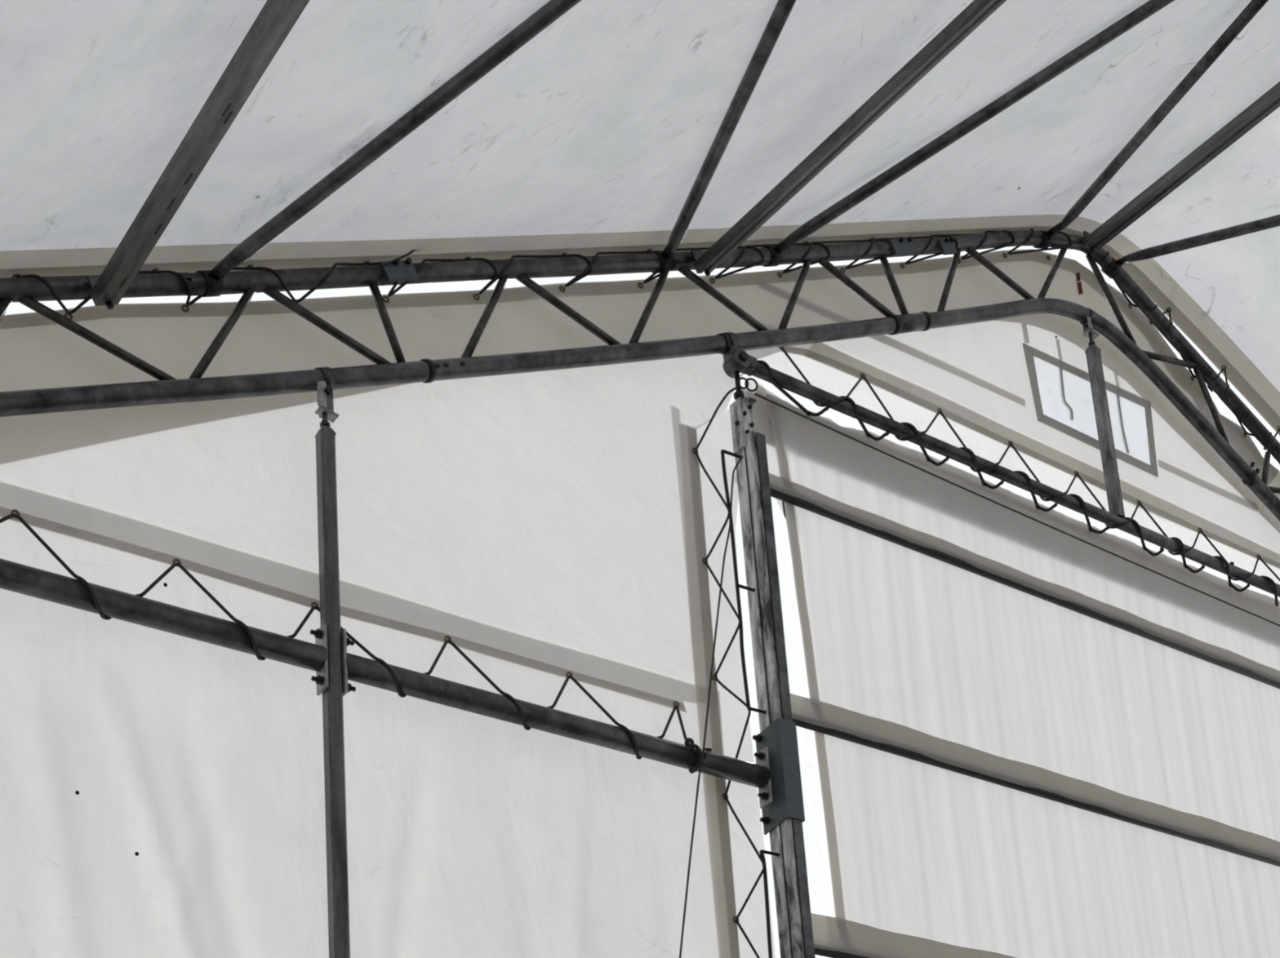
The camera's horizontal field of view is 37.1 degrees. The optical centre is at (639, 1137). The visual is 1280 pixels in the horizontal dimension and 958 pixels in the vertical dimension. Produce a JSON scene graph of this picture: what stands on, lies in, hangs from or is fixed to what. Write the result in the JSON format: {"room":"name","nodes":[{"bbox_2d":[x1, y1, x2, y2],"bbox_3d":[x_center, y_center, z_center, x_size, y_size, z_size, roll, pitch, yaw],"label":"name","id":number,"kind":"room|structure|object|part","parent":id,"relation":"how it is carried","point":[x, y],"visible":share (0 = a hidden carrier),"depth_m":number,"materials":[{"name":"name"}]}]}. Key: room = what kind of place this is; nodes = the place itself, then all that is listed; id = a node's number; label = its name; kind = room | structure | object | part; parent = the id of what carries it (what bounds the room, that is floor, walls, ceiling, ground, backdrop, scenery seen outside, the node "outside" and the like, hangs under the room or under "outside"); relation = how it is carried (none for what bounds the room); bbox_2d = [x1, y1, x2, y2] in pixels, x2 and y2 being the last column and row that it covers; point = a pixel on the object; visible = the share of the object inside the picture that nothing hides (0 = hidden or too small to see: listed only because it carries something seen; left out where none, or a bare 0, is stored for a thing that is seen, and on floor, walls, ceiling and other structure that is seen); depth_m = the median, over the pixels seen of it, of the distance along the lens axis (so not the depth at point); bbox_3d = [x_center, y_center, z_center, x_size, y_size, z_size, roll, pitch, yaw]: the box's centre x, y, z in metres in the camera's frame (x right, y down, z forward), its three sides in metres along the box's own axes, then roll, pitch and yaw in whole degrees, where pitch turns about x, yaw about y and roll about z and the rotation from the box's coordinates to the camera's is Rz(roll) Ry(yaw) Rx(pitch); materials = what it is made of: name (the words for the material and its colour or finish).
{"room":"fabric warehouse tent","nodes":[
{"label":"fabric warehouse tent","id":0,"kind":"room"},
{"bbox_2d":[0,248,1279,957],"bbox_3d":[2.622,-0.756,10.088,22.400,9.519,0.070,7,-18,-35],"label":"wall","id":1,"kind":"structure","parent":0,"point":[162,793],"depth_m":7.91,"materials":[{"name":"white fabric"}]},
{"bbox_2d":[741,377,1279,957],"bbox_3d":[2.967,0.137,10.101,5.650,7.720,0.095,7,-18,-35],"label":"door","id":2,"kind":"structure","parent":1,"relation":"in","point":[998,767],"depth_m":10.10,"materials":[{"name":"white fabric"}]},
{"bbox_2d":[741,355,1279,597],"bbox_3d":[2.731,-3.517,10.915,5.515,0.100,0.092,7,-18,-35],"label":"beam","id":3,"kind":"structure","parent":1,"relation":"attached to","point":[756,369],"depth_m":10.31,"materials":[{"name":"metal"}]},
{"bbox_2d":[1079,307,1124,518],"bbox_3d":[2.691,-4.216,11.107,0.098,1.397,0.098,7,-18,-35],"label":"post","id":4,"kind":"object","parent":3,"relation":"on","point":[1110,470],"visible":1,"depth_m":11.06,"materials":[{"name":"metal"}]},
{"bbox_3d":[2.649,-4.769,11.260,0.098,0.091,0.077,7,-18,-35],"label":"clamp plate","id":5,"kind":"part","parent":4,"relation":"part of","materials":[{"name":"metal"}]},
{"bbox_3d":[2.655,-4.700,11.236,0.036,0.130,0.042,7,-18,-35],"label":"threaded rod","id":6,"kind":"part","parent":4,"relation":"part of","materials":[{"name":"metal"}]},
{"bbox_2d":[757,360,1278,605],"bbox_3d":[2.283,-3.555,10.637,4.327,0.114,0.174,7,-18,-35],"label":"rope","id":7,"kind":"object","parent":1,"relation":"attached to","point":[775,384],"visible":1,"depth_m":10.43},
{"bbox_2d":[779,346,1279,581],"bbox_3d":[2.470,-3.670,10.793,4.236,0.371,0.132,7,-18,-35],"label":"rope","id":8,"kind":"object","parent":1,"relation":"attached to","point":[781,348],"visible":1,"depth_m":10.57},
{"bbox_2d":[1022,342,1158,477],"bbox_3d":[2.666,-4.276,11.250,1.139,0.552,0.032,7,-18,-35],"label":"window","id":9,"kind":"structure","parent":1,"relation":"in","point":[1061,392],"depth_m":11.20,"materials":[{"name":"plastic"}]},
{"bbox_3d":[2.479,-4.304,11.114,0.532,0.450,0.001,7,-18,-35],"label":"pane","id":10,"kind":"part","parent":9,"relation":"part of","materials":[{"name":"white plastic"}]},
{"bbox_3d":[2.481,-4.354,11.142,0.074,0.372,0.024,7,-18,-35],"label":"cord","id":11,"kind":"part","parent":9,"relation":"part of","materials":[{"name":"grey"}]},
{"bbox_3d":[2.882,-4.277,11.418,0.039,0.419,0.024,7,-18,-35],"label":"cord","id":12,"kind":"part","parent":9,"relation":"part of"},
{"bbox_3d":[2.890,-4.264,11.410,0.526,0.469,0.001,7,-18,-35],"label":"pane","id":13,"kind":"part","parent":9,"relation":"part of","materials":[{"name":"white plastic"}]},
{"bbox_2d":[0,0,1279,435],"bbox_3d":[6.606,-4.430,5.114,22.600,5.710,14.050,7,-18,-35],"label":"tent roof","id":14,"kind":"structure","parent":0,"point":[596,134],"depth_m":7.86,"materials":[{"name":"white fabric"}]},
{"label":"floor","id":15,"kind":"structure","parent":0,"visible":0},
{"bbox_2d":[314,366,350,957],"bbox_3d":[-1.064,0.102,6.909,0.098,6.714,0.098,7,-18,-35],"label":"post","id":16,"kind":"object","parent":15,"relation":"on","point":[339,939],"visible":0.98,"depth_m":7.38,"materials":[{"name":"metal"}]},
{"bbox_2d":[0,558,328,695],"bbox_3d":[-3.835,-2.171,5.559,6.424,0.270,0.100,7,-18,-35],"label":"wall rail","id":17,"kind":"object","parent":16,"relation":"attached to","point":[15,577],"visible":1,"depth_m":7.01,"materials":[{"name":"metal"}]},
{"bbox_2d":[0,513,711,773],"bbox_3d":[-1.052,-1.945,7.587,3.306,0.370,0.147,7,-18,-35],"label":"rope","id":18,"kind":"object","parent":17,"relation":"attached to","point":[23,522],"visible":0.8,"depth_m":7.53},
{"bbox_3d":[-1.274,-2.901,7.714,0.036,0.109,0.042,7,-18,-35],"label":"threaded rod","id":19,"kind":"part","parent":16,"relation":"part of","materials":[{"name":"metal"}]},
{"bbox_3d":[-1.280,-2.984,7.741,0.098,0.141,0.077,7,-18,-35],"label":"clamp plate","id":20,"kind":"part","parent":16,"relation":"part of","materials":[{"name":"metal"}]},
{"bbox_2d":[341,628,773,808],"bbox_3d":[-0.301,-1.741,8.072,2.147,0.270,0.100,7,-18,-35],"label":"wall rail","id":21,"kind":"object","parent":16,"relation":"attached to","point":[356,668],"visible":0.95,"depth_m":7.97,"materials":[{"name":"metal"}]},
{"bbox_2d":[684,737,706,759],"bbox_3d":[0.246,-1.710,8.402,0.109,0.083,0.032,7,-18,-35],"label":"knot","id":22,"kind":"object","parent":21,"relation":"attached to","point":[691,745],"visible":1,"depth_m":8.39,"materials":[{"name":"black fabric"}]},
{"bbox_2d":[0,230,1279,521],"bbox_3d":[2.761,-2.297,10.532,22.207,6.474,0.121,7,-18,-35],"label":"truss","id":23,"kind":"object","parent":16,"relation":"attached to","point":[28,291],"visible":0.97,"depth_m":8.70,"materials":[{"name":"metal"}]},
{"bbox_2d":[86,0,309,309],"bbox_3d":[2.026,-4.896,1.773,0.123,0.141,13.925,7,-18,-35],"label":"roof purlin","id":24,"kind":"structure","parent":23,"relation":"attached to","point":[275,20],"depth_m":6.45,"materials":[{"name":"metal"}]},
{"bbox_2d":[195,0,581,297],"bbox_3d":[-0.529,-3.900,6.890,2.957,0.642,0.118,-13,-17,30],"label":"roof purlin","id":25,"kind":"object","parent":23,"relation":"attached to","point":[553,10],"visible":0.97,"depth_m":7.08,"materials":[{"name":"metal"}]},
{"bbox_3d":[-1.021,-3.674,8.092,0.181,0.146,0.018,7,-18,-35],"label":"splice plate","id":26,"kind":"part","parent":23,"relation":"part of","materials":[{"name":"metal"}]},
{"bbox_2d":[383,249,415,266],"bbox_3d":[-1.007,-3.757,8.116,0.198,0.209,0.019,7,-18,-35],"label":"cord","id":27,"kind":"object","parent":23,"relation":"attached to","point":[412,251],"visible":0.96,"depth_m":8.10,"materials":[{"name":"black"}]},
{"bbox_2d":[15,228,1071,314],"bbox_3d":[0.113,-4.235,9.198,6.198,2.936,0.136,7,-18,-35],"label":"rope","id":28,"kind":"object","parent":23,"relation":"attached to","point":[652,277],"visible":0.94,"depth_m":8.98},
{"bbox_2d":[650,0,795,273],"bbox_3d":[0.462,-4.346,7.777,0.118,0.599,2.944,0,-16,-15],"label":"brace","id":29,"kind":"object","parent":23,"relation":"attached to","point":[783,8],"visible":0.94,"depth_m":8.10,"materials":[{"name":"metal"}]},
{"bbox_2d":[689,0,1006,276],"bbox_3d":[4.531,-5.933,3.982,0.124,0.141,13.937,8,-19,-37],"label":"roof purlin","id":30,"kind":"structure","parent":23,"relation":"attached to","point":[975,13],"depth_m":8.43,"materials":[{"name":"metal"}]},
{"bbox_3d":[1.418,-4.799,10.282,0.211,0.160,0.018,7,-18,-35],"label":"splice plate","id":31,"kind":"part","parent":23,"relation":"part of","materials":[{"name":"metal"}]},
{"bbox_3d":[1.695,-4.912,10.525,0.139,0.126,0.018,7,-18,-35],"label":"splice plate","id":32,"kind":"part","parent":23,"relation":"part of","materials":[{"name":"metal"}]},
{"bbox_2d":[763,0,1174,266],"bbox_3d":[1.873,-4.990,9.023,3.010,0.646,0.126,-13,-17,29],"label":"brace","id":33,"kind":"object","parent":23,"relation":"attached to","point":[1149,7],"visible":0.92,"depth_m":9.14,"materials":[{"name":"metal"}]},
{"bbox_2d":[1032,0,1268,248],"bbox_3d":[2.808,-5.435,9.841,0.127,0.548,2.952,1,-16,-18],"label":"brace","id":34,"kind":"object","parent":23,"relation":"attached to","point":[1254,6],"visible":0.95,"depth_m":10.05,"materials":[{"name":"metal"}]},
{"bbox_2d":[1082,81,1279,253],"bbox_3d":[6.719,-7.052,5.981,0.096,0.134,13.925,7,-18,-35],"label":"roof purlin","id":35,"kind":"structure","parent":23,"relation":"attached to","point":[1269,101],"depth_m":10.80,"materials":[{"name":"metal"}]},
{"bbox_2d":[1101,214,1279,279],"bbox_3d":[4.063,-5.293,10.774,2.958,0.646,0.115,-13,-17,31],"label":"brace","id":36,"kind":"object","parent":23,"relation":"attached to","point":[1114,268],"visible":1,"depth_m":11.25,"materials":[{"name":"metal"}]},
{"bbox_2d":[1102,252,1279,450],"bbox_3d":[3.551,-4.782,11.952,1.866,1.062,0.133,7,-18,-35],"label":"rope","id":37,"kind":"object","parent":23,"relation":"attached to","point":[1107,254],"visible":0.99,"depth_m":11.90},
{"bbox_2d":[720,332,815,957],"bbox_3d":[0.694,-0.189,8.299,0.214,7.758,0.171,7,-18,-35],"label":"post","id":38,"kind":"object","parent":15,"relation":"on","point":[784,818],"visible":0.99,"depth_m":8.81,"materials":[{"name":"metal"}]},
{"bbox_2d":[679,457,741,957],"bbox_3d":[0.315,-1.853,8.509,0.702,2.974,0.044,8,-19,-38],"label":"pull cord","id":39,"kind":"object","parent":38,"relation":"hanging from","point":[740,460],"visible":1,"depth_m":8.49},
{"bbox_2d":[694,386,765,957],"bbox_3d":[0.452,-2.140,8.793,0.226,3.043,0.063,-4,-15,1],"label":"rope","id":40,"kind":"object","parent":38,"relation":"attached to","point":[735,388],"visible":0.99,"depth_m":8.79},
{"bbox_3d":[0.446,-2.610,8.911,0.040,1.360,0.017,7,-18,-35],"label":"lacing rod","id":41,"kind":"part","parent":38,"relation":"part of","materials":[{"name":"black metal"}]},
{"bbox_3d":[0.477,-3.631,9.261,0.045,0.200,0.052,7,-18,-35],"label":"threaded rod","id":42,"kind":"part","parent":38,"relation":"part of","materials":[{"name":"black metal"}]},
{"bbox_2d":[737,377,758,391],"bbox_3d":[0.522,-3.658,9.264,0.115,0.075,0.031,7,-18,-35],"label":"loop","id":43,"kind":"object","parent":38,"relation":"attached to","point":[746,383],"visible":1,"depth_m":9.26,"materials":[{"name":"black metal"}]},
{"bbox_3d":[0.583,-0.738,8.414,0.035,1.134,0.017,7,-18,-35],"label":"lacing rod","id":44,"kind":"part","parent":38,"relation":"part of","materials":[{"name":"black metal"}]},
{"bbox_2d":[754,393,1279,626],"bbox_3d":[2.772,-3.247,10.729,5.469,0.123,0.009,7,-18,-35],"label":"wire","id":45,"kind":"object","parent":38,"relation":"attached to","point":[756,394],"visible":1,"depth_m":10.12,"materials":[{"name":"black metal"}]}
]}

